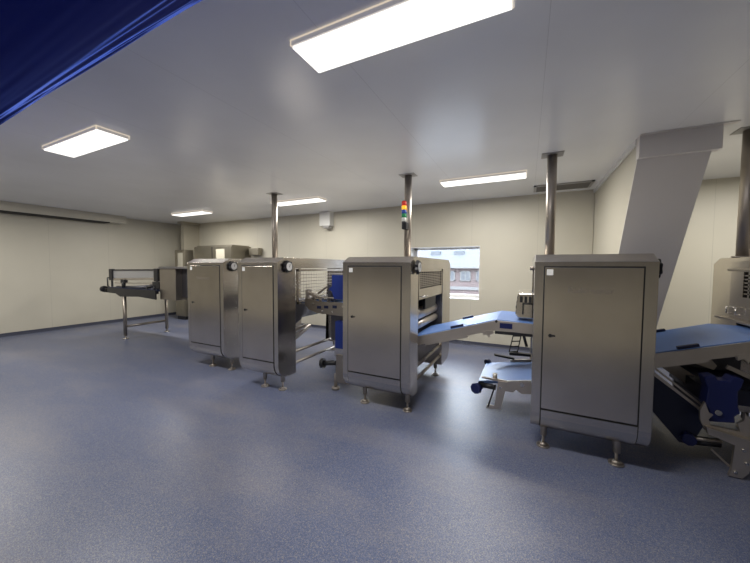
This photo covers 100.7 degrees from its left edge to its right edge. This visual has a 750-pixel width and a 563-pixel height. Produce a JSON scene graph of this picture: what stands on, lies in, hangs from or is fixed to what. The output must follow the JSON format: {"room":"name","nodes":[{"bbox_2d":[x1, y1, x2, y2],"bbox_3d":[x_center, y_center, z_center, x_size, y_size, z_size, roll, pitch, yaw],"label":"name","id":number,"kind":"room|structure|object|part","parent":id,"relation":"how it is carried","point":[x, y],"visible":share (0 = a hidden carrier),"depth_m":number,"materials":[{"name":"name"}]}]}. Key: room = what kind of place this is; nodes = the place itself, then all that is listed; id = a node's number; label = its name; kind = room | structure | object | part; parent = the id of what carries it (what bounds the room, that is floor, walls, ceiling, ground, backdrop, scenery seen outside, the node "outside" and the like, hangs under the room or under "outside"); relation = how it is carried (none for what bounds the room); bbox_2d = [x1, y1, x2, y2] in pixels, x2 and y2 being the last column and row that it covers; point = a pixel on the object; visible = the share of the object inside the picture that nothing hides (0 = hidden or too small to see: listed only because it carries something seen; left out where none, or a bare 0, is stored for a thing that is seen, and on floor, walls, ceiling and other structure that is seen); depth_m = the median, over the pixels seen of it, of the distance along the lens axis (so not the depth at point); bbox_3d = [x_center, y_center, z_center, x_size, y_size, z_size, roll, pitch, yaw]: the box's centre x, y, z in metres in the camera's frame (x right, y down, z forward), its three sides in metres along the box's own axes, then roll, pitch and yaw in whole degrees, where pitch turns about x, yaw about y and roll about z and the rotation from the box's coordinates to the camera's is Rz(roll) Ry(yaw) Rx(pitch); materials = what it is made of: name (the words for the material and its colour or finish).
{"room":"processing plant","nodes":[
{"label":"processing plant","id":0,"kind":"room"},
{"bbox_2d":[0,213,180,333],"bbox_3d":[-8.103,-0.248,6.753,0.200,2.885,7.800,2,3,26],"label":"wall","id":1,"kind":"structure","parent":0,"point":[53,271],"depth_m":7.71,"materials":[{"name":"beige paint"}]},
{"bbox_2d":[0,210,109,223],"bbox_3d":[-8.276,-1.439,5.728,0.290,0.025,5.500,2,3,26],"label":"trim","id":2,"kind":"structure","parent":1,"relation":"attached to","point":[1,211],"depth_m":7.18,"materials":[{"name":"black metal"}]},
{"bbox_2d":[0,201,125,223],"bbox_3d":[-8.196,-1.555,5.885,0.330,0.194,5.860,2,3,26],"label":"trim","id":3,"kind":"structure","parent":1,"relation":"attached to","point":[4,205],"depth_m":7.25,"materials":[{"name":"beige"}]},
{"bbox_2d":[0,312,175,336],"bbox_3d":[-7.968,1.155,6.843,0.035,0.075,7.570,2,3,26],"label":"baseboard","id":4,"kind":"structure","parent":1,"relation":"attached to","point":[171,313],"depth_m":7.79,"materials":[{"name":"grey"}]},
{"bbox_2d":[177,221,200,258],"bbox_3d":[-5.719,-0.367,9.614,0.260,2.885,0.560,2,3,26],"label":"wall column","id":5,"kind":"structure","parent":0,"point":[190,238],"depth_m":9.50,"materials":[{"name":"beige paint"}]},
{"bbox_2d":[0,314,749,562],"bbox_3d":[-1.038,1.441,3.593,15.750,0.120,8.220,2,3,26],"label":"floor","id":6,"kind":"structure","parent":0,"point":[135,449],"depth_m":2.36,"materials":[{"name":"plastic"}]},
{"bbox_2d":[100,269,169,339],"bbox_3d":[-4.981,0.457,6.868,2.100,1.500,0.939,2,3,26],"label":"conveyor","id":7,"kind":"object","parent":6,"relation":"on","point":[150,291],"visible":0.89,"depth_m":6.52,"materials":[{"name":"metal"}]},
{"bbox_3d":[-5.971,0.169,6.907,0.274,0.140,0.140,2,3,26],"label":"hand knob","id":8,"kind":"part","parent":7,"relation":"part of","materials":[{"name":"black plastic"}]},
{"bbox_3d":[-5.806,-0.038,6.862,0.140,0.480,0.060,2,3,26],"label":"guard post","id":9,"kind":"part","parent":7,"relation":"part of","materials":[{"name":"black plastic"}]},
{"bbox_3d":[-5.275,0.760,6.558,0.065,0.880,0.065,2,3,26],"label":"leg","id":10,"kind":"part","parent":7,"relation":"part of","materials":[{"name":"metal"}]},
{"bbox_3d":[-5.060,0.240,6.410,1.850,0.175,0.025,2,3,26],"label":"plate","id":11,"kind":"part","parent":7,"relation":"part of","materials":[{"name":"black plastic"}]},
{"bbox_3d":[-4.288,-0.005,6.118,0.140,0.500,0.060,2,3,26],"label":"guard post","id":12,"kind":"part","parent":7,"relation":"part of","materials":[{"name":"black plastic"}]},
{"bbox_3d":[-4.906,0.727,7.311,0.065,0.880,0.065,2,3,26],"label":"leg","id":13,"kind":"part","parent":7,"relation":"part of","materials":[{"name":"metal"}]},
{"bbox_2d":[157,267,187,300],"bbox_3d":[-3.267,0.483,6.083,1.710,1.540,0.900,2,3,26],"label":"hood","id":14,"kind":"object","parent":6,"relation":"on","point":[173,280],"visible":0.17,"depth_m":5.91,"materials":[{"name":"metal"}]},
{"bbox_2d":[175,250,192,319],"bbox_3d":[-5.573,0.091,9.095,0.440,2.020,0.278,2,3,26],"label":"machine","id":15,"kind":"object","parent":6,"relation":"on","point":[181,305],"visible":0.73,"depth_m":8.97,"materials":[{"name":"grey paint"}]},
{"bbox_3d":[-5.630,0.046,8.977,0.400,1.880,0.020,2,3,26],"label":"door","id":16,"kind":"part","parent":15,"relation":"part of","materials":[{"name":"grey paint"}]},
{"bbox_2d":[178,253,182,266],"bbox_3d":[-5.587,-0.582,8.914,0.220,0.480,0.006,2,3,26],"label":"paper sheet","id":17,"kind":"object","parent":15,"relation":"attached to","point":[180,255],"visible":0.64,"depth_m":8.90,"materials":[{"name":"beige paper"}]},
{"bbox_2d":[194,245,250,258],"bbox_3d":[-4.362,0.051,8.906,1.540,2.130,0.648,2,3,26],"label":"machine","id":18,"kind":"object","parent":6,"relation":"on","point":[231,251],"visible":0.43,"depth_m":8.56,"materials":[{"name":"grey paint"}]},
{"bbox_3d":[-4.850,0.039,8.795,0.740,2.000,0.020,2,3,26],"label":"door","id":19,"kind":"part","parent":18,"relation":"part of","materials":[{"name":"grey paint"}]},
{"bbox_2d":[216,249,224,258],"bbox_3d":[-4.197,-0.622,8.431,0.340,0.520,0.006,2,3,26],"label":"paper sheet","id":20,"kind":"object","parent":18,"relation":"attached to","point":[220,253],"visible":0.64,"depth_m":8.42,"materials":[{"name":"beige paper"}]},
{"bbox_3d":[-4.150,0.059,8.452,0.740,2.000,0.020,2,3,26],"label":"door","id":21,"kind":"part","parent":18,"relation":"part of","materials":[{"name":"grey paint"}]},
{"bbox_2d":[187,259,300,370],"bbox_3d":[-2.151,0.457,5.414,0.861,1.665,1.736,2,3,26],"label":"machine","id":22,"kind":"object","parent":6,"relation":"on","point":[213,306],"visible":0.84,"depth_m":4.63,"materials":[{"name":"silver metal"}]},
{"bbox_3d":[-2.546,0.352,4.656,0.663,1.170,0.017,2,3,26],"label":"door","id":23,"kind":"part","parent":22,"relation":"part of","materials":[{"name":"silver metal"}]},
{"bbox_3d":[-2.518,1.051,4.750,0.665,0.206,0.157,2,3,26],"label":"panel","id":24,"kind":"part","parent":22,"relation":"part of","materials":[{"name":"silver metal"}]},
{"bbox_2d":[266,192,282,256],"bbox_3d":[-1.847,-0.999,5.724,0.230,1.218,0.180,2,3,26],"label":"support pole","id":25,"kind":"object","parent":22,"relation":"on","point":[273,194],"visible":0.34,"depth_m":5.68,"materials":[{"name":"metal"}]},
{"bbox_2d":[238,257,344,390],"bbox_3d":[-0.981,0.491,4.825,0.721,1.665,2.146,2,3,26],"label":"machine","id":26,"kind":"object","parent":6,"relation":"on","point":[270,311],"visible":0.73,"depth_m":3.91,"materials":[{"name":"silver metal"}]},
{"bbox_3d":[-1.467,0.394,3.882,0.523,1.170,0.017,2,3,26],"label":"door","id":27,"kind":"part","parent":26,"relation":"part of","materials":[{"name":"silver metal"}]},
{"bbox_3d":[-1.439,1.092,3.976,0.525,0.206,0.158,2,3,26],"label":"panel","id":28,"kind":"part","parent":26,"relation":"part of","materials":[{"name":"silver metal"}]},
{"bbox_3d":[-1.425,1.193,4.029,0.051,0.270,0.051,2,3,26],"label":"leg","id":29,"kind":"part","parent":26,"relation":"part of","materials":[{"name":"metal"}]},
{"bbox_3d":[-1.165,1.200,3.923,0.051,0.270,0.051,2,3,26],"label":"leg","id":30,"kind":"part","parent":26,"relation":"part of","materials":[{"name":"metal"}]},
{"bbox_3d":[-0.996,0.673,4.191,0.080,0.160,0.330,2,3,26],"label":"tray arm","id":31,"kind":"part","parent":26,"relation":"part of","materials":[{"name":"metal"}]},
{"bbox_2d":[305,275,348,390],"bbox_3d":[-0.424,0.627,4.278,0.790,1.450,0.908,2,3,26],"label":"conveyor","id":32,"kind":"object","parent":6,"relation":"on","point":[332,304],"visible":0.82,"depth_m":3.92,"materials":[{"name":"metal"}]},
{"bbox_3d":[-0.890,0.165,4.151,0.040,0.120,0.070,2,3,26],"label":"post","id":33,"kind":"part","parent":32,"relation":"part of","materials":[{"name":"metal"}]},
{"bbox_3d":[-0.789,0.188,4.097,0.259,0.109,0.050,2,3,26],"label":"rail","id":34,"kind":"part","parent":32,"relation":"part of","materials":[{"name":"metal"}]},
{"bbox_3d":[-0.579,0.335,3.966,0.770,0.200,0.020,2,3,26],"label":"plate","id":35,"kind":"part","parent":32,"relation":"part of","materials":[{"name":"metal"}]},
{"bbox_3d":[-0.597,1.051,3.950,0.224,0.136,0.135,2,3,26],"label":"hand knob","id":36,"kind":"part","parent":32,"relation":"part of","materials":[{"name":"black plastic"}]},
{"bbox_3d":[-0.574,0.148,4.011,0.050,0.210,0.060,2,3,26],"label":"post","id":37,"kind":"part","parent":32,"relation":"part of","materials":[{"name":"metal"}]},
{"bbox_3d":[-0.408,1.096,3.882,0.190,0.350,0.020,2,3,26],"label":"foot plate","id":38,"kind":"part","parent":32,"relation":"part of","materials":[{"name":"metal"}]},
{"bbox_2d":[343,256,449,412],"bbox_3d":[0.401,0.530,4.143,0.877,1.665,1.816,2,3,26],"label":"machine","id":39,"kind":"object","parent":6,"relation":"on","point":[388,301],"visible":1,"depth_m":3.37,"materials":[{"name":"silver metal"}]},
{"bbox_3d":[-0.115,1.222,3.565,0.051,0.270,0.051,2,3,26],"label":"leg","id":40,"kind":"part","parent":39,"relation":"part of","materials":[{"name":"metal"}]},
{"bbox_3d":[-0.017,0.426,3.351,0.625,1.170,0.017,2,3,26],"label":"door","id":41,"kind":"part","parent":39,"relation":"part of","materials":[{"name":"silver metal"}]},
{"bbox_3d":[0.010,1.125,3.445,0.627,0.206,0.157,2,3,26],"label":"panel","id":42,"kind":"part","parent":39,"relation":"part of","materials":[{"name":"silver metal"}]},
{"bbox_3d":[0.351,1.234,3.359,0.051,0.270,0.051,2,3,26],"label":"leg","id":43,"kind":"part","parent":39,"relation":"part of","materials":[{"name":"metal"}]},
{"bbox_2d":[399,173,416,256],"bbox_3d":[0.479,-0.931,4.530,0.230,1.218,0.180,2,3,26],"label":"support pole","id":44,"kind":"object","parent":39,"relation":"on","point":[408,176],"visible":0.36,"depth_m":4.48,"materials":[{"name":"metal"}]},
{"bbox_2d":[402,201,408,229],"bbox_3d":[0.425,-0.946,4.441,0.089,0.406,0.095,2,3,26],"label":"signal light","id":45,"kind":"object","parent":44,"relation":"attached to","point":[405,226],"visible":1,"depth_m":4.41,"materials":[{"name":"multicoloured plastic"}]},
{"bbox_3d":[0.482,-1.537,4.502,0.230,0.005,0.180,2,3,26],"label":"ceiling plate","id":46,"kind":"part","parent":44,"relation":"part of","materials":[{"name":"grey metal"}]},
{"bbox_3d":[0.577,0.306,4.524,0.765,0.980,0.020,2,3,26],"label":"plate","id":47,"kind":"part","parent":39,"relation":"part of","materials":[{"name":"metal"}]},
{"bbox_2d":[515,253,662,467],"bbox_3d":[2.008,0.581,3.222,1.000,1.665,1.736,2,3,26],"label":"machine","id":48,"kind":"object","parent":6,"relation":"on","point":[594,316],"visible":1,"depth_m":2.42,"materials":[{"name":"silver metal"}]},
{"bbox_2d":[418,311,532,344],"bbox_3d":[1.181,0.551,3.581,1.320,0.373,0.786,2,3,26],"label":"conveyor","id":49,"kind":"object","parent":48,"relation":"attached to","point":[502,321],"visible":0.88,"depth_m":3.29,"materials":[{"name":"blue"}]},
{"bbox_3d":[0.770,0.638,3.373,0.456,0.156,0.030,2,3,26],"label":"rail","id":50,"kind":"part","parent":49,"relation":"part of","materials":[{"name":"metal"}]},
{"bbox_3d":[1.301,0.442,3.086,0.115,0.052,0.008,2,3,26],"label":"name plate","id":51,"kind":"part","parent":49,"relation":"part of","materials":[{"name":"blue plastic"}]},
{"bbox_2d":[471,335,531,409],"bbox_3d":[1.521,0.908,3.390,0.804,0.741,0.830,2,3,26],"label":"conveyor","id":52,"kind":"object","parent":48,"relation":"attached to","point":[514,375],"visible":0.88,"depth_m":3.22,"materials":[{"name":"blue"}]},
{"bbox_3d":[1.179,1.154,3.139,0.078,0.244,0.012,2,3,26],"label":"tie rod","id":53,"kind":"part","parent":52,"relation":"part of","materials":[{"name":"black plastic"}]},
{"bbox_3d":[1.220,1.142,3.121,0.195,0.295,0.015,2,3,26],"label":"bracket leg","id":54,"kind":"part","parent":52,"relation":"part of","materials":[{"name":"metal"}]},
{"bbox_3d":[1.549,0.901,3.727,0.222,0.055,0.050,1,3,10],"label":"pointer arm","id":55,"kind":"part","parent":52,"relation":"part of","materials":[{"name":"black plastic"}]},
{"bbox_3d":[1.407,0.999,3.045,0.700,0.190,0.025,2,3,26],"label":"plate","id":56,"kind":"part","parent":52,"relation":"part of","materials":[{"name":"metal"}]},
{"bbox_3d":[1.837,0.934,3.646,0.460,0.120,0.025,2,3,26],"label":"plate","id":57,"kind":"part","parent":52,"relation":"part of","materials":[{"name":"metal"}]},
{"bbox_2d":[515,290,533,318],"bbox_3d":[1.588,0.233,3.302,0.159,0.250,0.596,2,3,26],"label":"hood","id":58,"kind":"object","parent":48,"relation":"attached to","point":[524,303],"depth_m":3.07,"materials":[{"name":"silver metal"}]},
{"bbox_3d":[1.470,1.270,2.711,0.051,0.270,0.051,2,3,26],"label":"leg","id":59,"kind":"part","parent":48,"relation":"part of","materials":[{"name":"metal"}]},
{"bbox_2d":[541,151,564,254],"bbox_3d":[2.086,-0.884,3.687,0.230,1.218,0.180,2,3,26],"label":"support pole","id":60,"kind":"object","parent":48,"relation":"on","point":[551,157],"visible":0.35,"depth_m":3.65,"materials":[{"name":"metal"}]},
{"bbox_3d":[2.090,-1.489,3.659,0.230,0.005,0.180,2,3,26],"label":"ceiling plate","id":61,"kind":"part","parent":60,"relation":"part of","materials":[{"name":"grey metal"}]},
{"bbox_3d":[1.703,1.177,2.527,0.635,0.206,0.158,2,3,26],"label":"panel","id":62,"kind":"part","parent":48,"relation":"part of","materials":[{"name":"silver metal"}]},
{"bbox_3d":[1.675,0.478,2.433,0.633,1.170,0.017,2,3,26],"label":"door","id":63,"kind":"part","parent":48,"relation":"part of","materials":[{"name":"silver metal"}]},
{"bbox_3d":[1.915,1.284,2.460,0.051,0.270,0.051,2,3,26],"label":"leg","id":64,"kind":"part","parent":48,"relation":"part of","materials":[{"name":"metal"}]},
{"bbox_2d":[653,357,749,478],"bbox_3d":[2.800,1.023,2.700,0.987,0.820,0.890,2,3,26],"label":"conveyor","id":65,"kind":"object","parent":6,"relation":"on","point":[716,387],"visible":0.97,"depth_m":2.48,"materials":[{"name":"blue metal"}]},
{"bbox_3d":[2.439,0.886,2.531,0.340,0.285,0.020,2,3,26],"label":"rail","id":66,"kind":"part","parent":65,"relation":"part of","materials":[{"name":"metal"}]},
{"bbox_3d":[2.511,0.885,2.563,0.360,0.305,0.020,2,3,26],"label":"rail","id":67,"kind":"part","parent":65,"relation":"part of","materials":[{"name":"metal"}]},
{"bbox_3d":[2.697,0.805,2.847,0.340,0.260,0.020,2,3,26],"label":"plate","id":68,"kind":"part","parent":65,"relation":"part of","materials":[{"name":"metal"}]},
{"bbox_2d":[655,323,749,367],"bbox_3d":[2.842,0.598,2.768,1.320,0.373,0.786,2,3,26],"label":"conveyor","id":69,"kind":"object","parent":65,"relation":"on","point":[703,343],"visible":0.67,"depth_m":2.55,"materials":[{"name":"blue"}]},
{"bbox_3d":[2.431,0.684,2.560,0.456,0.156,0.030,2,3,26],"label":"rail","id":70,"kind":"part","parent":69,"relation":"part of","materials":[{"name":"metal"}]},
{"bbox_3d":[2.678,0.616,2.433,1.320,0.365,0.024,2,3,26],"label":"rail","id":71,"kind":"part","parent":69,"relation":"part of","materials":[{"name":"metal"}]},
{"bbox_3d":[3.176,0.931,2.991,0.460,0.600,0.030,2,3,26],"label":"plate","id":72,"kind":"part","parent":65,"relation":"part of","materials":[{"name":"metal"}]},
{"bbox_3d":[2.854,0.692,2.821,0.360,0.170,0.020,2,3,26],"label":"plate","id":73,"kind":"part","parent":65,"relation":"part of","materials":[{"name":"metal"}]},
{"bbox_3d":[2.642,1.353,2.368,0.122,0.119,0.012,3,4,41],"label":"tie rod","id":74,"kind":"part","parent":65,"relation":"part of","materials":[{"name":"metal"}]},
{"bbox_3d":[2.671,0.900,2.412,0.216,0.368,0.110,2,3,26],"label":"motor","id":75,"kind":"part","parent":65,"relation":"part of","materials":[{"name":"blue plastic"}]},
{"bbox_3d":[2.654,1.056,2.347,0.305,0.255,0.025,2,3,26],"label":"clamp plate","id":76,"kind":"part","parent":65,"relation":"part of","materials":[{"name":"metal"}]},
{"bbox_3d":[2.645,1.282,2.319,0.265,0.335,0.020,2,3,26],"label":"foot plate","id":77,"kind":"part","parent":65,"relation":"part of","materials":[{"name":"metal"}]},
{"bbox_2d":[711,257,749,426],"bbox_3d":[3.641,0.625,2.478,0.911,1.665,1.736,2,3,26],"label":"machine","id":78,"kind":"object","parent":6,"relation":"on","point":[731,276],"visible":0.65,"depth_m":3.01,"materials":[{"name":"silver metal"}]},
{"bbox_3d":[3.425,0.276,2.974,0.041,0.077,0.162,2,3,26],"label":"wire handle","id":79,"kind":"part","parent":78,"relation":"part of","materials":[{"name":"silver metal"}]},
{"bbox_3d":[3.240,-0.096,2.597,0.028,0.028,0.960,2,3,26],"label":"hinge rod","id":80,"kind":"part","parent":78,"relation":"part of","materials":[{"name":"metal"}]},
{"bbox_2d":[730,126,749,257],"bbox_3d":[3.585,-0.843,2.986,0.230,1.218,0.180,2,3,26],"label":"support pole","id":81,"kind":"object","parent":78,"relation":"on","point":[743,219],"visible":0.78,"depth_m":2.97,"materials":[{"name":"metal"}]},
{"bbox_3d":[3.589,-1.449,2.958,0.230,0.005,0.180,2,3,26],"label":"ceiling plate","id":82,"kind":"part","parent":81,"relation":"part of","materials":[{"name":"grey metal"}]},
{"bbox_2d":[0,0,749,224],"bbox_3d":[-1.021,-1.576,3.454,15.750,0.150,8.220,2,3,26],"label":"ceiling","id":83,"kind":"structure","parent":0,"point":[216,106],"depth_m":2.61,"materials":[{"name":"white paint"}]},
{"bbox_2d":[42,125,129,157],"bbox_3d":[-3.125,-1.483,3.337,1.200,0.047,0.280,2,3,26],"label":"ceiling light","id":84,"kind":"object","parent":83,"relation":"attached to","point":[93,138],"visible":1,"depth_m":3.25,"materials":[{"name":"white plastic"}]},
{"bbox_2d":[0,0,201,124],"bbox_3d":[-2.551,-1.039,1.553,8.400,0.836,0.725,2,3,27],"label":"curtain","id":85,"kind":"object","parent":83,"relation":"hanging from","point":[45,45],"visible":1,"depth_m":0.77,"materials":[{"name":"blue fabric"}]},
{"bbox_2d":[171,210,212,216],"bbox_3d":[-4.565,-1.693,7.731,1.200,0.047,0.280,2,3,26],"label":"ceiling light","id":86,"kind":"object","parent":83,"relation":"attached to","point":[196,212],"visible":1,"depth_m":7.60,"materials":[{"name":"white plastic"}]},
{"bbox_2d":[271,196,326,205],"bbox_3d":[-1.548,-1.608,6.253,1.200,0.047,0.280,2,3,26],"label":"ceiling light","id":87,"kind":"object","parent":83,"relation":"attached to","point":[315,199],"visible":0.93,"depth_m":6.13,"materials":[{"name":"white plastic"}]},
{"bbox_2d":[290,0,514,72],"bbox_3d":[0.099,-1.389,1.692,1.200,0.047,0.280,2,3,26],"label":"ceiling light","id":88,"kind":"object","parent":83,"relation":"attached to","point":[387,25],"visible":1,"depth_m":1.68,"materials":[{"name":"white plastic"}]},
{"bbox_3d":[0.099,-1.395,1.692,1.200,0.035,0.280,2,3,26],"label":"frame","id":89,"kind":"part","parent":88,"relation":"part of","materials":[{"name":"white"}]},
{"bbox_2d":[440,170,526,186],"bbox_3d":[1.586,-1.515,4.608,1.200,0.047,0.280,2,3,26],"label":"ceiling light","id":90,"kind":"object","parent":83,"relation":"attached to","point":[522,174],"visible":1,"depth_m":4.53,"materials":[{"name":"white plastic"}]},
{"bbox_2d":[533,180,594,192],"bbox_3d":[3.038,-1.539,5.047,0.820,0.028,0.410,2,3,26],"label":"ceiling vent","id":91,"kind":"object","parent":83,"relation":"in","point":[580,184],"visible":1,"depth_m":4.99,"materials":[{"name":"grey metal"}]},
{"bbox_2d":[199,177,739,346],"bbox_3d":[0.688,-0.211,7.022,15.750,2.885,0.420,2,3,26],"label":"wall","id":92,"kind":"structure","parent":0,"point":[509,232],"depth_m":5.97,"materials":[{"name":"beige paint"}]},
{"bbox_2d":[249,248,261,255],"bbox_3d":[-3.320,-0.826,8.640,0.360,0.200,0.158,2,3,26],"label":"junction box","id":93,"kind":"object","parent":92,"relation":"attached to","point":[252,251],"visible":1,"depth_m":8.56,"materials":[{"name":"grey paint"}]},
{"bbox_3d":[-3.352,-0.824,8.574,0.340,0.180,0.010,2,3,26],"label":"lid","id":94,"kind":"part","parent":93,"relation":"part of","materials":[{"name":"grey paint"}]},
{"bbox_2d":[319,211,333,228],"bbox_3d":[-1.179,-1.486,7.538,0.300,0.403,0.200,2,3,26],"label":"junction box","id":95,"kind":"object","parent":92,"relation":"attached to","point":[326,218],"depth_m":7.47,"materials":[{"name":"white plastic"}]},
{"bbox_2d":[301,323,529,351],"bbox_3d":[-1.306,1.148,7.806,11.150,0.075,0.035,2,3,26],"label":"baseboard","id":96,"kind":"structure","parent":92,"relation":"attached to","point":[526,349],"depth_m":6.13,"materials":[{"name":"grey"}]},
{"bbox_2d":[411,246,479,299],"bbox_3d":[1.486,-0.193,6.601,1.455,1.065,0.374,2,3,26],"label":"window","id":97,"kind":"structure","parent":92,"relation":"in","point":[414,250],"depth_m":6.54,"materials":[{"name":"white plastic"}]},
{"bbox_3d":[1.468,0.335,6.594,1.455,0.012,0.304,2,3,26],"label":"sill","id":98,"kind":"part","parent":97,"relation":"part of","materials":[{"name":"white"}]},
{"bbox_2d":[591,193,593,253],"bbox_3d":[3.686,-0.126,5.307,0.016,2.745,0.016,2,3,26],"label":"trim","id":99,"kind":"structure","parent":92,"relation":"attached to","point":[593,193],"depth_m":5.26,"materials":[{"name":"beige"}]},
{"bbox_2d":[593,139,636,192],"bbox_3d":[3.200,-1.483,4.229,0.018,0.060,2.280,2,3,26],"label":"trim","id":100,"kind":"structure","parent":92,"relation":"attached to","point":[632,146],"depth_m":3.85,"materials":[{"name":"white metal"}]},
{"bbox_2d":[593,147,636,253],"bbox_3d":[3.441,-0.064,4.159,0.541,2.885,2.303,2,3,26],"label":"wall pier","id":101,"kind":"object","parent":92,"relation":"attached to","point":[612,197],"visible":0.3,"depth_m":4.07,"materials":[{"name":"beige paint"}]},
{"bbox_2d":[618,151,710,323],"bbox_3d":[3.289,0.051,3.861,0.553,2.680,1.674,2,3,26],"label":"duct","id":102,"kind":"object","parent":101,"relation":"attached to","point":[664,190],"depth_m":3.33,"materials":[{"name":"white metal"}]},
{"bbox_2d":[636,120,740,160],"bbox_3d":[2.982,-1.347,2.996,0.707,0.220,0.135,2,3,26],"label":"trim","id":103,"kind":"structure","parent":101,"relation":"attached to","point":[703,138],"depth_m":2.98,"materials":[{"name":"white metal"}]},
{"label":"outside","id":104,"kind":"structure","parent":0,"visible":0},
{"bbox_3d":[16.984,0.429,46.085,130.000,0.100,82.400,2,3,26],"label":"ground","id":105,"kind":"structure","parent":104,"visible":0},
{"bbox_2d":[418,249,479,294],"bbox_3d":[7.806,-2.437,29.451,41.000,7.050,8.900,2,3,26],"label":"brick building","id":106,"kind":"structure","parent":105,"relation":"on","point":[464,264],"depth_m":25.58,"materials":[{"name":"multicoloured brick"}]},
{"bbox_2d":[431,251,440,254],"bbox_3d":[5.430,-2.427,27.329,0.800,0.400,0.800,2,3,26],"label":"skylight","id":107,"kind":"object","parent":106,"relation":"attached to","point":[432,252],"depth_m":26.95,"materials":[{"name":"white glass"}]},
{"bbox_3d":[6.246,-0.478,25.865,0.750,0.750,0.040,2,3,26],"label":"pane","id":108,"kind":"part","parent":106,"relation":"part of","materials":[{"name":"grey glass"}]},
{"bbox_2d":[454,251,464,254],"bbox_3d":[7.226,-2.377,26.450,0.800,0.400,0.800,2,3,26],"label":"skylight","id":109,"kind":"object","parent":106,"relation":"attached to","point":[455,252],"depth_m":26.08,"materials":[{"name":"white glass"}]},
{"bbox_3d":[7.368,-0.447,25.316,0.750,0.750,0.040,2,3,26],"label":"pane","id":110,"kind":"part","parent":106,"relation":"part of","materials":[{"name":"grey glass"}]}
]}

